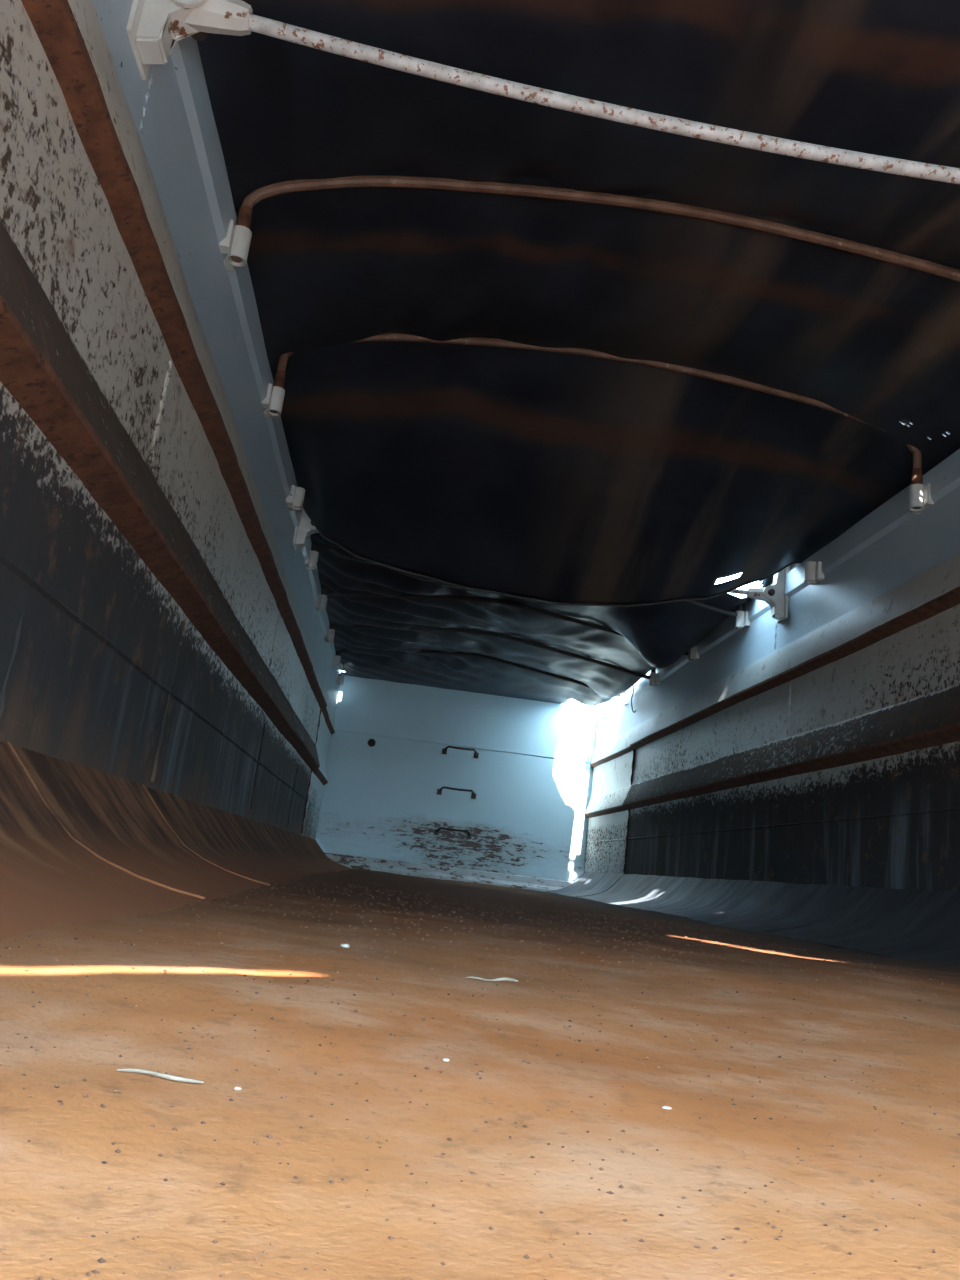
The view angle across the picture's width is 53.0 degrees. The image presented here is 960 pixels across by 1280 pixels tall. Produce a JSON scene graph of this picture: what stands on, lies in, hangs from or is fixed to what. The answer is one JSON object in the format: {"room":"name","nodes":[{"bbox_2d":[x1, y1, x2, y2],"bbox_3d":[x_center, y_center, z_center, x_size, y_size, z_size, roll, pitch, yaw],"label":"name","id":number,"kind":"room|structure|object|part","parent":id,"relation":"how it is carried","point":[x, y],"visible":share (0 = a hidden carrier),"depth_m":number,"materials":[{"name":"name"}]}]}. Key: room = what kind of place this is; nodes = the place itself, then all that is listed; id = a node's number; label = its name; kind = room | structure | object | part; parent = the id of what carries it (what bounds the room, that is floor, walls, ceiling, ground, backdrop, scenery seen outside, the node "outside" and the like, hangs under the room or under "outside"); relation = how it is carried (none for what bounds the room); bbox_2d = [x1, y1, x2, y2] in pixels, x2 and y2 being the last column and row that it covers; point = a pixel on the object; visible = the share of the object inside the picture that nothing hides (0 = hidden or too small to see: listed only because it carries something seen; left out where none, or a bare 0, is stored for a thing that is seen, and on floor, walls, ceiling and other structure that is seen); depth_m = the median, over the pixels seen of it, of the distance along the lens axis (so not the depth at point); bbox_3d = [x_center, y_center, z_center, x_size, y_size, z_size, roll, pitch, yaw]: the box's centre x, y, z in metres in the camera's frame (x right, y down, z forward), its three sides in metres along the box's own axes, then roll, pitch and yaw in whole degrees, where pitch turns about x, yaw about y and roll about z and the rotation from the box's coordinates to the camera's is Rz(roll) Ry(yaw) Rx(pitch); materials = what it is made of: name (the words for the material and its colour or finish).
{"room":"covered truck bed","nodes":[
{"label":"covered truck bed","id":0,"kind":"room"},
{"bbox_2d":[0,0,344,838],"bbox_3d":[-0.920,0.022,4.221,0.126,1.494,9.078,8,-13,-4],"label":"wall","id":1,"kind":"structure","parent":0,"point":[164,627],"depth_m":1.96,"materials":[{"name":"metal"}]},
{"bbox_2d":[0,741,350,940],"bbox_3d":[-0.880,0.900,4.010,0.412,0.308,9.050,8,-13,-4],"label":"baseboard","id":2,"kind":"structure","parent":1,"relation":"attached to","point":[79,843],"depth_m":1.65,"materials":[{"name":"metal"}]},
{"bbox_2d":[219,219,251,270],"bbox_3d":[-0.633,-1.024,2.501,0.068,0.088,0.104,8,-13,-4],"label":"socket","id":3,"kind":"object","parent":1,"relation":"attached to","point":[236,239],"depth_m":2.48,"materials":[{"name":"white paint"}]},
{"bbox_2d":[261,383,284,417],"bbox_3d":[-0.717,-0.830,3.345,0.068,0.088,0.104,8,-13,-4],"label":"socket","id":4,"kind":"object","parent":1,"relation":"attached to","point":[273,399],"depth_m":3.32,"materials":[{"name":"white paint"}]},
{"bbox_2d":[286,485,304,510],"bbox_3d":[-0.805,-0.620,4.216,0.068,0.088,0.104,8,-13,-4],"label":"socket","id":5,"kind":"object","parent":1,"relation":"attached to","point":[295,498],"depth_m":4.19,"materials":[{"name":"white paint"}]},
{"bbox_2d":[305,550,318,569],"bbox_3d":[-0.891,-0.422,5.080,0.068,0.088,0.104,8,-13,-4],"label":"socket","id":6,"kind":"object","parent":1,"relation":"attached to","point":[311,560],"depth_m":5.06,"materials":[{"name":"white paint"}]},
{"bbox_3d":[-1.296,0.860,7.883,0.101,1.494,1.528,8,-13,-4],"label":"panel","id":7,"kind":"part","parent":1,"relation":"part of","materials":[{"name":"paint"}]},
{"bbox_2d":[315,594,326,610],"bbox_3d":[-0.974,-0.231,5.914,0.068,0.088,0.104,8,-13,-4],"label":"socket","id":8,"kind":"object","parent":1,"relation":"attached to","point":[321,603],"depth_m":5.89,"materials":[{"name":"white paint"}]},
{"bbox_2d":[324,629,334,642],"bbox_3d":[-1.061,-0.030,6.787,0.068,0.088,0.104,8,-13,-4],"label":"socket","id":9,"kind":"object","parent":1,"relation":"attached to","point":[329,636],"depth_m":6.76,"materials":[{"name":"white paint"}]},
{"bbox_2d":[331,655,340,667],"bbox_3d":[-1.147,0.170,7.660,0.068,0.088,0.104,8,-13,-4],"label":"socket","id":10,"kind":"object","parent":1,"relation":"attached to","point":[335,662],"depth_m":7.64,"materials":[{"name":"white paint"}]},
{"bbox_2d":[336,674,344,684],"bbox_3d":[-1.222,0.343,8.417,0.068,0.088,0.104,8,-13,-4],"label":"socket","id":11,"kind":"object","parent":1,"relation":"attached to","point":[340,679],"depth_m":8.39,"materials":[{"name":"white paint"}]},
{"bbox_2d":[335,649,625,696],"bbox_3d":[0.020,0.237,7.761,2.361,0.244,0.037,8,-13,-4],"label":"bow","id":12,"kind":"object","parent":1,"relation":"attached to","point":[338,653],"visible":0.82,"depth_m":7.78,"materials":[{"name":"black metal"}]},
{"bbox_2d":[329,623,655,678],"bbox_3d":[0.105,0.049,6.885,2.361,0.219,0.037,8,-13,-4],"label":"bow","id":13,"kind":"object","parent":1,"relation":"attached to","point":[332,626],"visible":0.96,"depth_m":6.90,"materials":[{"name":"black metal"}]},
{"bbox_2d":[321,588,688,655],"bbox_3d":[0.191,-0.143,6.010,2.361,0.206,0.037,8,-13,-4],"label":"bow","id":14,"kind":"object","parent":1,"relation":"attached to","point":[324,591],"visible":0.79,"depth_m":6.01,"materials":[{"name":"black metal"}]},
{"bbox_2d":[311,544,743,617],"bbox_3d":[0.276,-0.350,5.179,2.361,0.234,0.037,8,-13,-4],"label":"bow","id":15,"kind":"object","parent":1,"relation":"attached to","point":[314,547],"visible":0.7,"depth_m":5.22,"materials":[{"name":"black metal"}]},
{"bbox_2d":[293,507,789,622],"bbox_3d":[0.318,-0.413,4.682,2.410,0.324,0.116,8,-13,-4],"label":"rod","id":16,"kind":"object","parent":1,"relation":"attached to","point":[773,595],"visible":0.41,"depth_m":4.71,"materials":[{"name":"white paint"}]},
{"bbox_3d":[-0.863,-0.579,4.603,0.010,0.285,0.110,8,-13,-4],"label":"wall plate","id":17,"kind":"part","parent":16,"relation":"part of","materials":[{"name":"white paint"}]},
{"bbox_2d":[307,518,316,529],"bbox_3d":[-0.785,-0.555,4.566,0.072,0.072,0.009,8,-13,-4],"label":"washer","id":18,"kind":"object","parent":16,"relation":"in","point":[310,526],"depth_m":4.56,"materials":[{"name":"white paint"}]},
{"bbox_3d":[0.314,-0.376,4.673,2.161,0.069,0.025,8,-13,-4],"label":"rod","id":19,"kind":"part","parent":16,"relation":"part of","materials":[{"name":"silver metal"}]},
{"bbox_2d":[763,585,777,599],"bbox_3d":[1.423,-0.231,4.710,0.072,0.072,0.009,8,-13,-4],"label":"washer","id":20,"kind":"object","parent":16,"relation":"in","point":[770,592],"depth_m":4.71,"materials":[{"name":"white paint"}]},
{"bbox_3d":[1.499,-0.234,4.758,0.013,0.285,0.110,8,-13,-4],"label":"wall plate","id":21,"kind":"part","parent":16,"relation":"part of","materials":[{"name":"white paint"}]},
{"bbox_2d":[126,0,959,183],"bbox_3d":[0.594,-0.999,1.803,2.410,0.319,0.116,8,-13,-4],"label":"rod","id":22,"kind":"object","parent":1,"relation":"attached to","point":[154,27],"visible":1,"depth_m":1.74,"materials":[{"name":"white paint"}]},
{"bbox_3d":[-0.587,-1.163,1.724,0.010,0.285,0.110,8,-13,-4],"label":"wall plate","id":23,"kind":"part","parent":22,"relation":"part of","materials":[{"name":"white paint"}]},
{"bbox_2d":[172,0,206,7],"bbox_3d":[-0.510,-1.139,1.686,0.072,0.072,0.009,8,-13,-4],"label":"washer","id":24,"kind":"object","parent":22,"relation":"in","point":[175,3],"depth_m":1.68,"materials":[{"name":"white paint"}]},
{"bbox_2d":[231,175,959,281],"bbox_3d":[0.541,-1.014,2.616,2.361,0.385,0.037,8,-13,-4],"label":"bow","id":25,"kind":"object","parent":1,"relation":"attached to","point":[244,218],"visible":0.99,"depth_m":2.63,"materials":[{"name":"brown metal"}]},
{"bbox_2d":[270,333,922,508],"bbox_3d":[0.460,-0.843,3.465,2.361,0.431,0.037,8,-13,-4],"label":"bow","id":26,"kind":"object","parent":1,"relation":"attached to","point":[917,478],"visible":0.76,"depth_m":3.50,"materials":[{"name":"brown metal"}]},
{"bbox_2d":[197,0,959,606],"bbox_3d":[0.562,-1.005,2.286,2.699,0.633,4.741,8,-13,-4],"label":"tarpaulin","id":27,"kind":"object","parent":26,"relation":"on","point":[556,478],"visible":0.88,"depth_m":2.92,"materials":[{"name":"black fabric"}]},
{"bbox_2d":[310,420,949,705],"bbox_3d":[0.184,-0.155,6.135,2.671,0.622,5.800,8,-13,-4],"label":"tarpaulin","id":28,"kind":"object","parent":26,"relation":"on","point":[658,635],"visible":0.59,"depth_m":6.52,"materials":[{"name":"black fabric"}]},
{"bbox_2d":[631,684,635,712],"bbox_3d":[1.161,0.436,7.241,0.049,0.220,0.033,8,-13,-4],"label":"rope","id":29,"kind":"object","parent":28,"relation":"hanging from","point":[633,684],"visible":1,"depth_m":7.24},
{"bbox_2d":[315,675,596,881],"bbox_3d":[-0.190,1.336,8.645,2.520,1.785,0.154,8,-13,-4],"label":"wall","id":30,"kind":"structure","parent":0,"point":[420,774],"depth_m":8.67,"materials":[{"name":"metal"}]},
{"bbox_2d":[324,852,572,891],"bbox_3d":[-0.271,2.051,8.411,2.240,0.136,0.125,8,-13,-4],"label":"trim","id":31,"kind":"structure","parent":30,"relation":"attached to","point":[353,862],"depth_m":8.41,"materials":[{"name":"grey metal"}]},
{"bbox_3d":[-0.236,1.698,8.528,0.309,0.058,0.097,8,-13,-4],"label":"handle","id":32,"kind":"part","parent":30,"relation":"part of","materials":[{"name":"metal"}]},
{"bbox_3d":[-0.205,1.354,8.610,0.329,0.058,0.097,8,-13,-4],"label":"handle","id":33,"kind":"part","parent":30,"relation":"part of","materials":[{"name":"metal"}]},
{"bbox_3d":[-0.172,1.000,8.695,0.309,0.058,0.097,8,-13,-4],"label":"handle","id":34,"kind":"part","parent":30,"relation":"part of","materials":[{"name":"metal"}]},
{"bbox_2d":[0,869,959,1279],"bbox_3d":[0.143,1.156,4.130,1.880,0.106,9.200,8,-13,-4],"label":"floor","id":35,"kind":"structure","parent":0,"point":[54,1179],"depth_m":0.43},
{"bbox_2d":[117,1068,203,1082],"bbox_3d":[-0.131,0.178,0.394,0.036,0.002,0.005,6,-14,5],"label":"straw","id":36,"kind":"object","parent":35,"relation":"on","point":[167,1076],"visible":1,"depth_m":0.39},
{"bbox_2d":[340,944,349,947],"bbox_3d":[-0.152,0.343,1.081,0.010,0.005,0.009,8,-13,-4],"label":"pebble","id":37,"kind":"object","parent":35,"relation":"on","point":[341,945],"visible":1,"depth_m":1.08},
{"bbox_2d":[0,880,959,1279],"bbox_3d":[0.237,0.559,1.792,1.529,0.018,3.210,8,-13,-4],"label":"crumbs","id":38,"kind":"object","parent":35,"relation":"on","point":[101,1260],"visible":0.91,"depth_m":0.63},
{"bbox_2d":[465,976,517,981],"bbox_3d":[0.012,0.326,0.926,0.063,0.004,0.004,15,-16,-30],"label":"husk sliver","id":39,"kind":"object","parent":35,"relation":"on","point":[502,978],"visible":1,"depth_m":0.93,"materials":[{"name":"plant"}]},
{"bbox_2d":[584,449,959,890],"bbox_3d":[1.446,0.343,4.383,0.127,1.494,9.078,8,-13,-4],"label":"wall","id":40,"kind":"structure","parent":0,"point":[820,744],"depth_m":4.16,"materials":[{"name":"paint"}]},
{"bbox_2d":[598,708,605,718],"bbox_3d":[1.091,0.657,8.575,0.068,0.088,0.104,8,-13,-4],"label":"socket","id":41,"kind":"object","parent":40,"relation":"attached to","point":[602,711],"depth_m":8.55,"materials":[{"name":"white paint"}]},
{"bbox_3d":[1.095,1.185,8.046,0.102,1.493,1.528,8,-13,-4],"label":"panel","id":42,"kind":"part","parent":40,"relation":"part of","materials":[{"name":"paint"}]},
{"bbox_2d":[619,694,628,705],"bbox_3d":[1.166,0.484,7.818,0.068,0.088,0.104,8,-13,-4],"label":"socket","id":43,"kind":"object","parent":40,"relation":"attached to","point":[624,698],"depth_m":7.79,"materials":[{"name":"white paint"}]},
{"bbox_2d":[649,672,659,686],"bbox_3d":[1.253,0.283,6.945,0.068,0.088,0.104,8,-13,-4],"label":"socket","id":44,"kind":"object","parent":40,"relation":"attached to","point":[654,680],"depth_m":6.92,"materials":[{"name":"white paint"}]},
{"bbox_2d":[687,646,698,661],"bbox_3d":[1.340,0.083,6.072,0.068,0.088,0.104,8,-13,-4],"label":"socket","id":45,"kind":"object","parent":40,"relation":"attached to","point":[694,653],"depth_m":6.04,"materials":[{"name":"white paint"}]},
{"bbox_2d":[735,611,749,629],"bbox_3d":[1.423,-0.108,5.237,0.068,0.088,0.104,8,-13,-4],"label":"socket","id":46,"kind":"object","parent":40,"relation":"attached to","point":[742,621],"depth_m":5.21,"materials":[{"name":"white paint"}]},
{"bbox_2d":[546,872,959,965],"bbox_3d":[1.204,1.182,4.152,0.412,0.310,9.050,8,-13,-4],"label":"baseboard","id":47,"kind":"structure","parent":40,"relation":"attached to","point":[921,925],"depth_m":3.70,"materials":[{"name":"metal"}]},
{"bbox_2d":[804,561,823,584],"bbox_3d":[1.508,-0.306,4.374,0.068,0.088,0.104,8,-13,-4],"label":"socket","id":48,"kind":"object","parent":40,"relation":"attached to","point":[814,570],"depth_m":4.35,"materials":[{"name":"white paint"}]},
{"bbox_2d":[909,483,933,513],"bbox_3d":[1.596,-0.516,3.503,0.068,0.088,0.104,8,-13,-4],"label":"socket","id":49,"kind":"object","parent":40,"relation":"attached to","point":[920,495],"depth_m":3.48,"materials":[{"name":"white paint"}]}
]}

